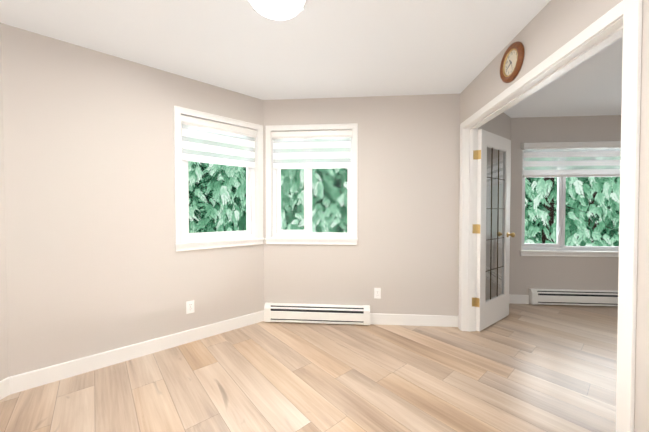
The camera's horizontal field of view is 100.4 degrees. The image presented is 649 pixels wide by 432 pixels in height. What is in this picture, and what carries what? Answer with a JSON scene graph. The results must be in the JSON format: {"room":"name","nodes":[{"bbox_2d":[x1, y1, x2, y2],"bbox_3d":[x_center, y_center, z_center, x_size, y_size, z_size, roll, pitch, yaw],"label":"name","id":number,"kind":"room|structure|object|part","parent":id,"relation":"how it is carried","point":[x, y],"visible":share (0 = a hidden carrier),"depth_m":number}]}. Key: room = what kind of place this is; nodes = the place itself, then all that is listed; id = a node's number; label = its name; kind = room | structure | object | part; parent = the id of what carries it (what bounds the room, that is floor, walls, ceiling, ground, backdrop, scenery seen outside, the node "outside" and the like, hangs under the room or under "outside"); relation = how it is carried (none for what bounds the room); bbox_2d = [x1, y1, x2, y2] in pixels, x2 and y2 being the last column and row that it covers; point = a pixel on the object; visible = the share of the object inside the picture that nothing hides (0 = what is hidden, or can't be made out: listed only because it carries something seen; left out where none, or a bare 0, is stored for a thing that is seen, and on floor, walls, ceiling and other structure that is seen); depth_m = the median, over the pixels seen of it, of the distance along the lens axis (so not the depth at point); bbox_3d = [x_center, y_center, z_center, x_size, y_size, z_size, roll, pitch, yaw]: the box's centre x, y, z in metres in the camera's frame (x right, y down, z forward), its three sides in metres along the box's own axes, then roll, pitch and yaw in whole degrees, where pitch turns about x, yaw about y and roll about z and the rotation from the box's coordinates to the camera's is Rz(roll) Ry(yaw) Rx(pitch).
{"room":"empty living room","nodes":[
{"label":"empty living room","id":0,"kind":"room"},
{"bbox_2d":[0,23,8,380],"bbox_3d":[-2.309,-0.006,0.104,0.150,2.440,3.373,0,1,5],"label":"wall","id":1,"kind":"structure","parent":0,"point":[4,373],"depth_m":1.77},
{"bbox_2d":[0,377,9,399],"bbox_3d":[-2.227,1.157,0.118,0.014,0.115,3.373,0,1,5],"label":"baseboard","id":2,"kind":"structure","parent":1,"relation":"attached to","point":[4,387],"depth_m":1.77},
{"bbox_2d":[1,23,263,376],"bbox_3d":[-1.435,-0.046,2.445,1.877,2.440,0.150,-1,1,-40],"label":"wall","id":3,"kind":"structure","parent":0,"point":[96,263],"depth_m":2.08},
{"bbox_2d":[9,310,263,393],"bbox_3d":[-1.383,1.117,2.402,1.875,0.115,0.014,-1,1,-40],"label":"baseboard","id":4,"kind":"structure","parent":3,"relation":"attached to","point":[39,377],"depth_m":2.18},
{"bbox_2d":[186,300,193,313],"bbox_3d":[-1.248,0.848,2.516,0.070,0.115,0.007,-1,1,-40],"label":"electrical outlet","id":5,"kind":"object","parent":3,"relation":"attached to","point":[189,306],"visible":1,"depth_m":2.51},
{"bbox_2d":[174,105,263,251],"bbox_3d":[-1.046,-0.336,2.740,0.873,1.302,0.169,-1,1,-40],"label":"window","id":6,"kind":"structure","parent":3,"relation":"in","point":[248,232],"depth_m":2.65},
{"bbox_2d":[181,115,256,167],"bbox_3d":[-1.037,-0.725,2.723,0.754,0.411,0.068,-1,1,-40],"label":"window blind","id":7,"kind":"object","parent":6,"relation":"attached to","point":[208,125],"visible":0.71,"depth_m":2.67},
{"bbox_2d":[181,125,254,164],"bbox_3d":[-1.044,-0.702,2.732,0.720,0.306,0.020,-1,1,-40],"label":"fabric","id":8,"kind":"object","parent":7,"relation":"hanging from","point":[187,132],"visible":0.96,"depth_m":2.69},
{"bbox_2d":[181,114,257,237],"bbox_3d":[-1.039,-0.350,2.732,0.779,1.187,0.080,-1,1,-40],"label":"liner","id":9,"kind":"object","parent":3,"relation":"attached to","point":[256,215],"visible":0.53,"depth_m":2.97},
{"bbox_2d":[0,303,617,431],"bbox_3d":[1.847,1.251,0.869,8.617,0.100,6.110,0,1,5],"label":"floor","id":10,"kind":"structure","parent":0,"point":[533,368],"depth_m":1.91},
{"bbox_2d":[0,0,622,131],"bbox_3d":[1.847,-1.288,0.825,8.617,0.100,6.110,0,1,5],"label":"ceiling","id":11,"kind":"structure","parent":0,"point":[337,48],"depth_m":1.98},
{"bbox_2d":[248,0,306,19],"bbox_3d":[-0.268,-1.199,1.506,0.350,0.101,0.350,0,1,5],"label":"dome lamp","id":12,"kind":"object","parent":11,"relation":"attached to","point":[279,9],"visible":1,"depth_m":1.51},
{"bbox_2d":[263,94,459,315],"bbox_3d":[0.375,-0.056,2.989,2.090,2.440,0.150,0,1,5],"label":"wall","id":13,"kind":"structure","parent":0,"point":[403,254],"depth_m":2.89},
{"bbox_2d":[265,123,357,244],"bbox_3d":[-0.141,-0.340,3.001,1.011,1.302,0.169,0,1,5],"label":"window","id":14,"kind":"structure","parent":13,"relation":"in","point":[279,232],"depth_m":2.98},
{"bbox_2d":[271,130,351,168],"bbox_3d":[-0.142,-0.729,2.979,0.892,0.411,0.068,0,1,5],"label":"window blind","id":15,"kind":"object","parent":14,"relation":"attached to","point":[318,134],"visible":0.98,"depth_m":2.96},
{"bbox_2d":[273,138,350,165],"bbox_3d":[-0.141,-0.707,2.992,0.858,0.306,0.020,0,1,5],"label":"fabric","id":16,"kind":"object","parent":15,"relation":"hanging from","point":[305,154],"visible":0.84,"depth_m":2.98},
{"bbox_2d":[271,129,351,236],"bbox_3d":[-0.142,-0.354,2.990,0.917,1.187,0.080,0,1,5],"label":"liner","id":17,"kind":"object","parent":13,"relation":"attached to","point":[272,176],"visible":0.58,"depth_m":3.00},
{"bbox_2d":[264,302,369,324],"bbox_3d":[-0.085,1.058,2.933,1.145,0.190,0.072,0,1,5],"label":"heater","id":18,"kind":"object","parent":13,"relation":"attached to","point":[319,313],"visible":1,"depth_m":2.91},
{"bbox_2d":[374,288,380,298],"bbox_3d":[0.570,0.831,2.910,0.070,0.115,0.007,0,1,5],"label":"electrical outlet","id":19,"kind":"object","parent":13,"relation":"attached to","point":[377,293],"visible":1,"depth_m":2.91},
{"bbox_2d":[370,313,457,326],"bbox_3d":[0.951,1.109,2.882,0.921,0.115,0.014,0,1,5],"label":"baseboard","id":20,"kind":"structure","parent":13,"relation":"attached to","point":[415,320],"depth_m":2.88},
{"bbox_2d":[478,113,510,299],"bbox_3d":[1.936,-0.060,3.230,1.202,2.440,0.150,-1,1,-40],"label":"wall","id":21,"kind":"structure","parent":0,"point":[499,124],"depth_m":3.20},
{"bbox_2d":[458,0,648,431],"bbox_3d":[1.285,0.488,0.494,0.120,3.440,4.700,0,1,5],"label":"wall","id":22,"kind":"structure","parent":0,"point":[551,27],"depth_m":1.28},
{"bbox_2d":[500,41,523,82],"bbox_3d":[1.325,-1.089,1.925,0.028,0.257,0.257,0,1,5],"label":"clock","id":23,"kind":"object","parent":22,"relation":"attached to","point":[511,62],"visible":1,"depth_m":1.91},
{"bbox_2d":[458,0,642,431],"bbox_3d":[1.400,0.126,1.941,0.152,2.112,1.700,0,1,5],"label":"door frame","id":24,"kind":"structure","parent":22,"relation":"attached to","point":[629,12],"depth_m":1.16},
{"bbox_3d":[1.505,0.129,2.719,0.035,1.570,0.003,0,1,5],"label":"french door jamb leaves","id":25,"kind":"part","parent":24,"relation":"part of"},
{"bbox_2d":[475,129,514,331],"bbox_3d":[1.835,0.144,2.918,0.748,2.022,0.181,-1,1,-36],"label":"door leaf","id":26,"kind":"structure","parent":24,"relation":"attached to","point":[495,309],"depth_m":2.78},
{"bbox_3d":[1.535,0.129,2.705,0.012,1.574,0.042,-1,1,-36],"label":"french door hinges","id":27,"kind":"part","parent":26,"relation":"part of"},
{"bbox_2d":[485,147,504,300],"bbox_3d":[1.838,0.084,2.920,0.498,1.624,0.001,-1,1,-36],"label":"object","id":28,"kind":"structure","parent":26,"relation":"attached to","point":[496,222],"depth_m":2.93},
{"bbox_2d":[486,148,503,298],"bbox_3d":[1.838,0.084,2.920,0.482,1.608,0.009,-1,1,-36],"label":"grille","id":29,"kind":"object","parent":28,"relation":"attached to","point":[491,208],"depth_m":2.88},
{"bbox_3d":[2.079,0.212,3.100,0.062,0.062,0.181,-1,1,-36],"label":"french door knobs","id":30,"kind":"part","parent":26,"relation":"part of"},
{"bbox_2d":[509,115,620,303],"bbox_3d":[4.257,-0.065,3.494,3.630,2.440,0.150,0,1,5],"label":"wall","id":31,"kind":"structure","parent":0,"point":[526,273],"depth_m":3.52},
{"bbox_2d":[509,294,528,303],"bbox_3d":[2.564,1.097,3.566,0.246,0.115,0.014,0,1,5],"label":"baseboard","id":32,"kind":"structure","parent":31,"relation":"attached to","point":[519,299],"depth_m":3.56},
{"bbox_2d":[520,141,620,256],"bbox_3d":[3.545,-0.207,3.498,1.966,1.468,0.220,0,1,5],"label":"window","id":33,"kind":"structure","parent":31,"relation":"in","point":[561,151],"depth_m":3.48},
{"bbox_2d":[529,288,617,305],"bbox_3d":[3.436,1.049,3.467,1.500,0.190,0.072,0,1,5],"label":"heater","id":34,"kind":"object","parent":31,"relation":"attached to","point":[574,297],"visible":0.62,"depth_m":3.46},
{"label":"outside","id":35,"kind":"structure","parent":0,"visible":0},
{"bbox_2d":[188,132,222,232],"bbox_3d":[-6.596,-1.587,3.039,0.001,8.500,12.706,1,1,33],"label":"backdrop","id":36,"kind":"structure","parent":35,"point":[201,186],"depth_m":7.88},
{"bbox_2d":[188,132,620,245],"bbox_3d":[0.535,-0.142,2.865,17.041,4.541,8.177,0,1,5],"label":"leafy foliage","id":37,"kind":"object","parent":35,"point":[323,211],"depth_m":6.02},
{"bbox_2d":[541,157,617,243],"bbox_3d":[4.716,-1.893,6.270,5.174,8.000,2.508,0,1,8],"label":"trunk","id":38,"kind":"object","parent":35,"point":[551,212],"depth_m":6.08}
]}

